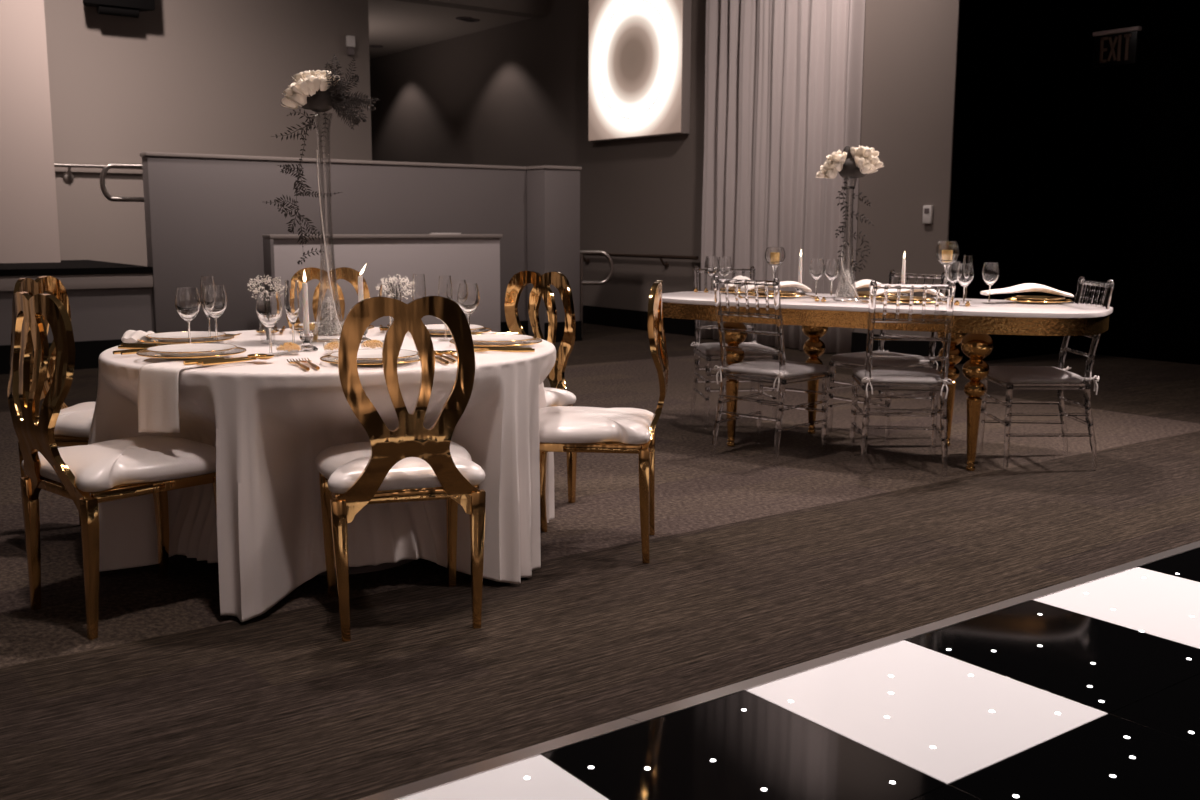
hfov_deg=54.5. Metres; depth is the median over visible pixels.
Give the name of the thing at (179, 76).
wall
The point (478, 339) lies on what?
dinner plate
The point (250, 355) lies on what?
bowl
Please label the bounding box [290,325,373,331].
charger plate
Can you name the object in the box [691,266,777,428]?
chair
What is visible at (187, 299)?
bowl
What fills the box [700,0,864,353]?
curtain
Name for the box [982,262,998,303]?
wine glass
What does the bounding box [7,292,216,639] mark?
chair
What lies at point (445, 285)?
bowl
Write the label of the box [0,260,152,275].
floor
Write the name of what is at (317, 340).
vase
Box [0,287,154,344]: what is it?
wall
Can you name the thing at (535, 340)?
charger plate
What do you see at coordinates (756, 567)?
floor
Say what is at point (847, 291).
beads
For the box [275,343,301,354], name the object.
glass dish
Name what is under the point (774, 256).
holder
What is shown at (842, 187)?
vine
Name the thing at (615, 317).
baseboard
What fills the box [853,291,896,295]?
plate
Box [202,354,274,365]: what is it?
spoon
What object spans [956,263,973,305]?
wine glass
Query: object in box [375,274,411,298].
bunch
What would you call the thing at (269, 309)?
bowl
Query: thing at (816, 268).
bowl
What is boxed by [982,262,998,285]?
bowl
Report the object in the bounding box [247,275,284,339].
bunch
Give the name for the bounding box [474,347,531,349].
fork
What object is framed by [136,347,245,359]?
charger plate
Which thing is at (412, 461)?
chair
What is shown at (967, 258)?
bowl
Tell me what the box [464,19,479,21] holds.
recessed light
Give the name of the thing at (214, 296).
bowl
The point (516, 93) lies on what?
wall
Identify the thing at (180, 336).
dinner plate
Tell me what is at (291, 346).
beads
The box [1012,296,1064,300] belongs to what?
plate
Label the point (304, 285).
taper candle
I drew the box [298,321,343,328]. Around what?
dinner plate
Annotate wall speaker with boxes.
[83,0,154,17]
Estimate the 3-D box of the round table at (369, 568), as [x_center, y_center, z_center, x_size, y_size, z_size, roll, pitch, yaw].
[-0.921,0.178,4.123,1.508,0.731,1.508,-6,11,-36]
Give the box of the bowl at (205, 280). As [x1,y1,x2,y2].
[200,276,213,317]
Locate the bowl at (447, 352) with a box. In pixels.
[442,350,456,354]
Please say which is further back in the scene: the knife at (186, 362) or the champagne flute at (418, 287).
the champagne flute at (418, 287)
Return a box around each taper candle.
[302,270,309,330]
[358,265,365,301]
[798,251,801,282]
[901,252,905,283]
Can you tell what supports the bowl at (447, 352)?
on the spoon at (447, 352)
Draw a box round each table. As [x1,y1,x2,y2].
[318,559,413,574]
[648,291,1112,470]
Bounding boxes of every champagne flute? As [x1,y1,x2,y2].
[200,276,217,342]
[284,280,300,351]
[412,274,425,299]
[438,275,452,340]
[960,255,972,300]
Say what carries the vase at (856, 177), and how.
on the table at (1004, 317)
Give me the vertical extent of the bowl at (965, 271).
0.115 m
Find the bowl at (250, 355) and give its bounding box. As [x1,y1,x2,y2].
[247,354,266,358]
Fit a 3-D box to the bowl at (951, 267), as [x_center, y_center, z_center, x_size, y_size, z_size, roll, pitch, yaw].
[1.801,-0.648,5.943,0.082,0.115,0.082,-6,11,-36]
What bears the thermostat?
attached to the wall at (516, 93)
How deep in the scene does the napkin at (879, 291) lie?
5.76 m
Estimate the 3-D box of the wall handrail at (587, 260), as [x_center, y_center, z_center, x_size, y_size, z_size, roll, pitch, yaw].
[-0.167,-1.661,13.649,0.112,0.144,4.040,-6,11,-36]
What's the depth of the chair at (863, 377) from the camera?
5.46 m
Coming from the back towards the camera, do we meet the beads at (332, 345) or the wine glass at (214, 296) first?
the wine glass at (214, 296)
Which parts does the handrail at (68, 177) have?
rail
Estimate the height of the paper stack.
0.014 m
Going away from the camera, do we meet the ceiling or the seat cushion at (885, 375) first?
the seat cushion at (885, 375)
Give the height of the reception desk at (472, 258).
1.064 m
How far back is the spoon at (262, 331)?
4.44 m
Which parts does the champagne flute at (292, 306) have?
stem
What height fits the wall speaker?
0.520 m
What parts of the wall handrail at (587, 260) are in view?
rail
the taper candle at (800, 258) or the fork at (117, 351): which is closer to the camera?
the fork at (117, 351)
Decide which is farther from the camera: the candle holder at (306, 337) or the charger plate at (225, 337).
the charger plate at (225, 337)
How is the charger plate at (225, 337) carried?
on the tablecloth
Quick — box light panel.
[588,0,691,141]
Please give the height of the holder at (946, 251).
0.307 m
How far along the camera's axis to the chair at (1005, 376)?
5.59 m
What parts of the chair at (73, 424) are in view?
leg, backrest, seat frame, seat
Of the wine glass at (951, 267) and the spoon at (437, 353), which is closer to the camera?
the spoon at (437, 353)
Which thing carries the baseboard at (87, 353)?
attached to the wall at (106, 313)
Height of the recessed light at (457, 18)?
0.012 m
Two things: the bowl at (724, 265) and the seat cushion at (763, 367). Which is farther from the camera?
the bowl at (724, 265)
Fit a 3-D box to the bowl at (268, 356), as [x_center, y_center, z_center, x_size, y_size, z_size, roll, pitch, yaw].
[-1.018,-0.129,3.540,0.049,0.013,0.064,9,12,44]
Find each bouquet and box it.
[281,70,339,112]
[816,146,883,178]
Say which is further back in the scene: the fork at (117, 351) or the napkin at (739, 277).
the napkin at (739, 277)
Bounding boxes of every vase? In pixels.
[312,113,343,341]
[832,177,859,301]
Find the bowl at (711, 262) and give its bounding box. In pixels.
[704,256,717,275]
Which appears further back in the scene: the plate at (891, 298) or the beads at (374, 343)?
the plate at (891, 298)
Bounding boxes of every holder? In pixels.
[296,330,317,350]
[361,327,370,342]
[765,247,784,290]
[795,283,804,293]
[936,241,958,300]
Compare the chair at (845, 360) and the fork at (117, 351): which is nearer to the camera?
the fork at (117, 351)
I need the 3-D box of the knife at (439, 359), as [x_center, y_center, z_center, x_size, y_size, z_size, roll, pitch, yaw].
[-0.510,-0.131,3.635,0.016,0.014,0.254,-3,9,-22]
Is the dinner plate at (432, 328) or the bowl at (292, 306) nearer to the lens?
the bowl at (292, 306)
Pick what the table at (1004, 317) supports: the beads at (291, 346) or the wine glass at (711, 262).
the wine glass at (711, 262)
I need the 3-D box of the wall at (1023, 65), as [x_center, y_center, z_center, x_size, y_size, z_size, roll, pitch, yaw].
[3.609,-3.341,9.932,1.885,6.000,0.120,-6,11,-36]
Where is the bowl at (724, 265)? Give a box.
[717,257,731,276]
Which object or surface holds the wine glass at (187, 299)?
on the tablecloth
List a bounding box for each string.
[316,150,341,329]
[841,242,858,297]
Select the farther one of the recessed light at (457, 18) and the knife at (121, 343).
the recessed light at (457, 18)
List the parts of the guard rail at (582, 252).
post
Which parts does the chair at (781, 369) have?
leg, rail, rail, rail, rail, leg, seat frame, leg, leg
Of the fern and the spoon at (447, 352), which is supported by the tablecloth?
the spoon at (447, 352)
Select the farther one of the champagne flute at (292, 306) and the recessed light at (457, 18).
the recessed light at (457, 18)
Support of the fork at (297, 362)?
on the tablecloth
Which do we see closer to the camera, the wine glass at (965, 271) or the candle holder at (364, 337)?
the candle holder at (364, 337)
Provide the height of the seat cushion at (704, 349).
0.048 m
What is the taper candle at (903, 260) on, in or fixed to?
on the candle holder
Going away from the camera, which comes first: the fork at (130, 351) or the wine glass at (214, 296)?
the fork at (130, 351)
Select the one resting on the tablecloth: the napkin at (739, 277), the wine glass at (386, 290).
the wine glass at (386, 290)
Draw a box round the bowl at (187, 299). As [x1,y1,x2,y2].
[175,287,200,321]
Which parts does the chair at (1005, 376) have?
leg, leg, seat frame, leg, rail, rail, leg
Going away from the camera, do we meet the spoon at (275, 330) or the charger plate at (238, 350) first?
the charger plate at (238, 350)
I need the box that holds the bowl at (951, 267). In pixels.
[945,261,960,282]
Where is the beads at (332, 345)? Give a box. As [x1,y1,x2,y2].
[324,341,338,349]
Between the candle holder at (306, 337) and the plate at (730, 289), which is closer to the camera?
the candle holder at (306, 337)
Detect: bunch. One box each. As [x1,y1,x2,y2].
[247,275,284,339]
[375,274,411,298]
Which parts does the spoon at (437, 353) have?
handle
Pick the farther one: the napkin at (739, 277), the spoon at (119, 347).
the napkin at (739, 277)
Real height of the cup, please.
0.057 m
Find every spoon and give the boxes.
[118,346,147,348]
[196,354,266,364]
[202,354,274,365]
[256,329,265,333]
[271,327,278,332]
[434,351,455,362]
[442,350,457,359]
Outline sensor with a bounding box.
[346,35,354,55]
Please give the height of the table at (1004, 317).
0.775 m
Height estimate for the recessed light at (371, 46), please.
0.012 m
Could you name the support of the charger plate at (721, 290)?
on the table at (1004, 317)
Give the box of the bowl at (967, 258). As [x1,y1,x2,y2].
[963,255,972,262]
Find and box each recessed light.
[369,45,382,47]
[456,17,471,20]
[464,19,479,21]
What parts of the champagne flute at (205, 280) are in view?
stem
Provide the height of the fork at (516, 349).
0.012 m
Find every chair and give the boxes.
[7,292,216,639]
[10,276,95,525]
[286,267,369,326]
[315,296,485,641]
[505,271,576,502]
[539,280,668,563]
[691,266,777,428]
[711,275,829,465]
[827,270,944,446]
[849,280,955,476]
[978,276,1113,470]
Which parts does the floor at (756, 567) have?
white panel, black panel, white panel, black panel, black panel, black panel, white panel, black panel, black panel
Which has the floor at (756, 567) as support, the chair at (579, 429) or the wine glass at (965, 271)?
the chair at (579, 429)
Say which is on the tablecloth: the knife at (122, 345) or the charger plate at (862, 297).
the knife at (122, 345)
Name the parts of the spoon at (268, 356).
handle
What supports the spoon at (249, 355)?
on the tablecloth
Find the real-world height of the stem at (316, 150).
0.661 m
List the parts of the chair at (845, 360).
leg, seat frame, leg, leg, rail, rail, leg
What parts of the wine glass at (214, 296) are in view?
stem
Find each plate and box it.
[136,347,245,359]
[137,334,233,344]
[146,331,225,341]
[146,343,236,355]
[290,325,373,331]
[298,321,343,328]
[320,354,419,364]
[329,349,417,362]
[425,324,483,332]
[430,327,491,335]
[449,338,541,347]
[472,334,533,344]
[713,289,770,293]
[720,287,763,291]
[748,293,806,297]
[753,291,799,295]
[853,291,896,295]
[854,294,902,298]
[876,298,941,304]
[882,296,934,301]
[1005,298,1072,303]
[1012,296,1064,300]
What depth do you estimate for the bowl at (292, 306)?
3.82 m
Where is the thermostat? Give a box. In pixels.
[922,205,932,223]
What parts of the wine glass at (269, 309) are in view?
stem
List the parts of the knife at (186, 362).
handle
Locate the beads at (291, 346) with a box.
[276,342,300,351]
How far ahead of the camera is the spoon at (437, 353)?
3.68 m
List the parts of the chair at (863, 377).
leg, leg, seat frame, rail, rail, rail, rail, leg, leg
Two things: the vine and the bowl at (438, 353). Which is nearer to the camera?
the bowl at (438, 353)
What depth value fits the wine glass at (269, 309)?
3.67 m
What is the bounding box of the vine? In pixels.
[835,178,873,273]
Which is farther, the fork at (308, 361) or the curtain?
the curtain
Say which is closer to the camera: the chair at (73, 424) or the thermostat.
the chair at (73, 424)
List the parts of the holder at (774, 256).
stem, globe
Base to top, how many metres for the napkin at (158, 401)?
0.199 m
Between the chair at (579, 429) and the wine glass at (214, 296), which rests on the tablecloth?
the wine glass at (214, 296)
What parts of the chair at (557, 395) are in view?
backrest, seat, leg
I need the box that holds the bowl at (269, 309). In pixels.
[256,291,282,327]
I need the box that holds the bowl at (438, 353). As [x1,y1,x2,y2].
[434,351,444,355]
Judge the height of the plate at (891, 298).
0.019 m
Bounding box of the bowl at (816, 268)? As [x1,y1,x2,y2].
[809,259,823,279]
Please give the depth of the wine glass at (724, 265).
6.56 m
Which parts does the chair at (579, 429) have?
leg, seat frame, seat, leg, leg, backrest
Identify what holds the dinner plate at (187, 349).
on the charger plate at (238, 350)
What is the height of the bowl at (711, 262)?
0.115 m
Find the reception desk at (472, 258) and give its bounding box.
[262,234,502,331]
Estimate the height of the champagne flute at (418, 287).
0.234 m
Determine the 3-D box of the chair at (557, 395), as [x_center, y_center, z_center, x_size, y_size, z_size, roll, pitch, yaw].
[-0.390,-0.038,4.792,0.465,0.964,0.539,7,11,37]
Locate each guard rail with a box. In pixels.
[100,163,143,201]
[580,250,613,336]
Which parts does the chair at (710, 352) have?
leg, leg, rail, rail, seat frame, leg, leg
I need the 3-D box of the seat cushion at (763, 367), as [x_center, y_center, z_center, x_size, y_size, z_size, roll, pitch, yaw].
[0.892,-0.169,5.941,0.425,0.048,0.390,8,11,41]
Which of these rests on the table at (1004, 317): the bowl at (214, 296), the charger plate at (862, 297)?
the charger plate at (862, 297)
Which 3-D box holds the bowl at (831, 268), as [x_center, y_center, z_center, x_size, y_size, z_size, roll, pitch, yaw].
[1.239,-0.694,6.227,0.082,0.115,0.082,-6,11,-36]
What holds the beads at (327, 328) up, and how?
in the vase at (317, 340)
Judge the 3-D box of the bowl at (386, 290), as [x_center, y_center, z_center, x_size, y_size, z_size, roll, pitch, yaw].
[-0.753,-0.357,4.184,0.082,0.115,0.082,-6,11,-36]
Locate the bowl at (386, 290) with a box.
[379,284,401,300]
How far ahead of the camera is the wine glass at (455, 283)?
4.50 m
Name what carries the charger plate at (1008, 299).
on the table at (1004, 317)
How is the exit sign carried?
attached to the wall at (1139, 229)
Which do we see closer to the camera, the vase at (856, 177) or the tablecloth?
the tablecloth
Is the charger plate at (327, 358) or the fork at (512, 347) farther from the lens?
the fork at (512, 347)
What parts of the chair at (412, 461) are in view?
leg, leg, seat, seat frame, backrest, leg, leg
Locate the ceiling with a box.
[368,0,529,58]
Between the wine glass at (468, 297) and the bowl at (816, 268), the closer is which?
the wine glass at (468, 297)
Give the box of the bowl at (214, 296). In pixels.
[203,285,226,318]
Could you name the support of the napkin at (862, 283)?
on the plate at (860, 293)
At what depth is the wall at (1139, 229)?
10.16 m
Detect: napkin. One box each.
[121,330,153,342]
[138,359,207,432]
[723,275,750,286]
[740,281,811,291]
[843,279,881,289]
[876,289,944,298]
[980,283,1073,296]
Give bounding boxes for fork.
[113,348,145,353]
[121,349,144,354]
[287,359,309,370]
[299,358,319,369]
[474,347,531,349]
[474,348,534,351]
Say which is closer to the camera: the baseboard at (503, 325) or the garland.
the garland
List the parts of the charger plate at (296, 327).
plate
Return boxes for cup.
[309,323,317,339]
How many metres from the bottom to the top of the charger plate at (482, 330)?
0.017 m
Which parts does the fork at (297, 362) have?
handle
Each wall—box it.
[0,0,60,262]
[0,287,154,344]
[44,0,547,265]
[370,0,959,362]
[947,0,1092,363]
[1071,0,1199,364]
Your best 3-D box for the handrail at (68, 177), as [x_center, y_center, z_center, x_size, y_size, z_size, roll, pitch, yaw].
[-4.614,-2.184,11.299,1.605,0.179,0.103,-6,11,-36]
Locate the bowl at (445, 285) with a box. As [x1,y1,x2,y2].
[438,275,452,299]
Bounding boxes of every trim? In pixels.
[0,273,152,290]
[140,152,581,169]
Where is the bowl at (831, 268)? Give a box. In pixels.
[824,259,839,280]
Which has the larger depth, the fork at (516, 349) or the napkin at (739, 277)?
the napkin at (739, 277)
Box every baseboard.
[0,339,122,374]
[500,321,581,341]
[583,305,941,365]
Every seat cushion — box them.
[697,342,774,355]
[726,359,828,377]
[830,351,928,366]
[853,367,940,383]
[988,366,1083,382]
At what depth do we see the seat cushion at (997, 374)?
5.59 m
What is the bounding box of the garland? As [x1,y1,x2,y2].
[266,109,340,263]
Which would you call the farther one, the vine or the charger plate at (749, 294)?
the charger plate at (749, 294)
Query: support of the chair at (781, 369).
on the floor at (756, 567)
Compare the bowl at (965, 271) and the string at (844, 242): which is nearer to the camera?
the bowl at (965, 271)
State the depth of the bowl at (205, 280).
4.10 m
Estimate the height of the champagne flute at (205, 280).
0.234 m
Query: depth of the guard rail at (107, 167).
9.54 m
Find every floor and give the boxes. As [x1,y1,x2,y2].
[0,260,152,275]
[0,323,1199,799]
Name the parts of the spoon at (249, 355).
handle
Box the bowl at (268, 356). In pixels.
[254,354,274,359]
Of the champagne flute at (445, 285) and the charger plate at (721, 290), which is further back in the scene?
the charger plate at (721, 290)
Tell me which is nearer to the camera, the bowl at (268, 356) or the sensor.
the bowl at (268, 356)
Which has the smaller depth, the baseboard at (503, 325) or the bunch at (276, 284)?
the bunch at (276, 284)
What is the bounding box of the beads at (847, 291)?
[838,270,854,296]
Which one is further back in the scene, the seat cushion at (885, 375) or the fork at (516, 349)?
the seat cushion at (885, 375)
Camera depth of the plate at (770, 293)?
6.21 m
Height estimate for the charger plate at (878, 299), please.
0.017 m
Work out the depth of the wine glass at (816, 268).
6.28 m
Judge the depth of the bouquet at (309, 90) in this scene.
4.05 m
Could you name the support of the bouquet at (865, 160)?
in the vase at (856, 177)
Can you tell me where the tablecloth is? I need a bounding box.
[88,327,555,621]
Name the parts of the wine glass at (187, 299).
stem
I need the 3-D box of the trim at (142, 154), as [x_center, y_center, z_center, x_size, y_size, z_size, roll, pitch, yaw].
[-1.968,-2.143,10.507,4.072,0.030,0.504,-6,11,-36]
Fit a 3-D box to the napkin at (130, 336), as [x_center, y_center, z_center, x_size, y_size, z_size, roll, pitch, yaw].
[-1.637,-0.228,4.131,0.073,0.043,0.133,2,9,14]
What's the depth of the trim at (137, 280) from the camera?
9.28 m
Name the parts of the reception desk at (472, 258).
panel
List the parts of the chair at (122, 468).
leg, backrest, leg, seat, seat frame, leg, leg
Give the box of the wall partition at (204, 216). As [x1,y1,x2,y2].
[142,156,579,336]
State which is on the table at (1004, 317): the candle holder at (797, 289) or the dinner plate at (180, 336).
the candle holder at (797, 289)
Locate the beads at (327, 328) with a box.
[318,296,340,335]
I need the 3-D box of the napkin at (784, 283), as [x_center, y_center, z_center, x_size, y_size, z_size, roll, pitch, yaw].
[0.947,-0.609,6.261,0.360,0.060,0.161,-1,9,-7]
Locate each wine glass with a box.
[175,287,200,342]
[203,285,226,343]
[256,291,282,356]
[379,284,401,341]
[451,279,465,304]
[457,283,479,325]
[704,256,717,289]
[717,257,731,290]
[809,259,823,296]
[824,259,839,297]
[945,261,960,301]
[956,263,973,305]
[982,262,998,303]
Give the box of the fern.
[325,54,378,129]
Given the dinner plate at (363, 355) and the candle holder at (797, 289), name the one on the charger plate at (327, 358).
the dinner plate at (363, 355)
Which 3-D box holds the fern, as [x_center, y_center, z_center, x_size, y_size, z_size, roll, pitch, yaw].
[-0.873,-1.078,4.101,0.207,0.263,0.167,0,9,-5]
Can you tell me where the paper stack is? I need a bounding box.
[431,233,460,233]
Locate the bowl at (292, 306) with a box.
[284,280,300,324]
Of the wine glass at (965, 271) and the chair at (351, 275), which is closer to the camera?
the chair at (351, 275)
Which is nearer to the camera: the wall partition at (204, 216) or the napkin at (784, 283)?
the napkin at (784, 283)
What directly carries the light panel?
attached to the wall at (516, 93)
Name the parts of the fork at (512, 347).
handle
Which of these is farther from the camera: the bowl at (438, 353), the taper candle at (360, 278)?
the taper candle at (360, 278)
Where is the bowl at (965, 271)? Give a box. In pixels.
[956,263,973,286]
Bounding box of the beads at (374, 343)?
[361,340,382,348]
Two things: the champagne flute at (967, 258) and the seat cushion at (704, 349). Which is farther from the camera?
the seat cushion at (704, 349)
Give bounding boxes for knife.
[121,343,158,345]
[122,345,152,346]
[183,356,249,364]
[435,356,448,363]
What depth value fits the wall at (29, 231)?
10.21 m
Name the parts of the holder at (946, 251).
stem, globe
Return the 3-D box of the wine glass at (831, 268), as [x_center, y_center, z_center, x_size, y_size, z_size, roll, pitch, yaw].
[1.239,-0.650,6.234,0.082,0.204,0.082,-6,11,-36]
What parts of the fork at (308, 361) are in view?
handle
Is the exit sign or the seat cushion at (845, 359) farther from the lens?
the exit sign
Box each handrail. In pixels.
[54,163,141,182]
[583,253,697,267]
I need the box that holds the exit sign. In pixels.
[1093,26,1141,67]
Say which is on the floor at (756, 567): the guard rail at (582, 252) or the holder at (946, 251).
the guard rail at (582, 252)

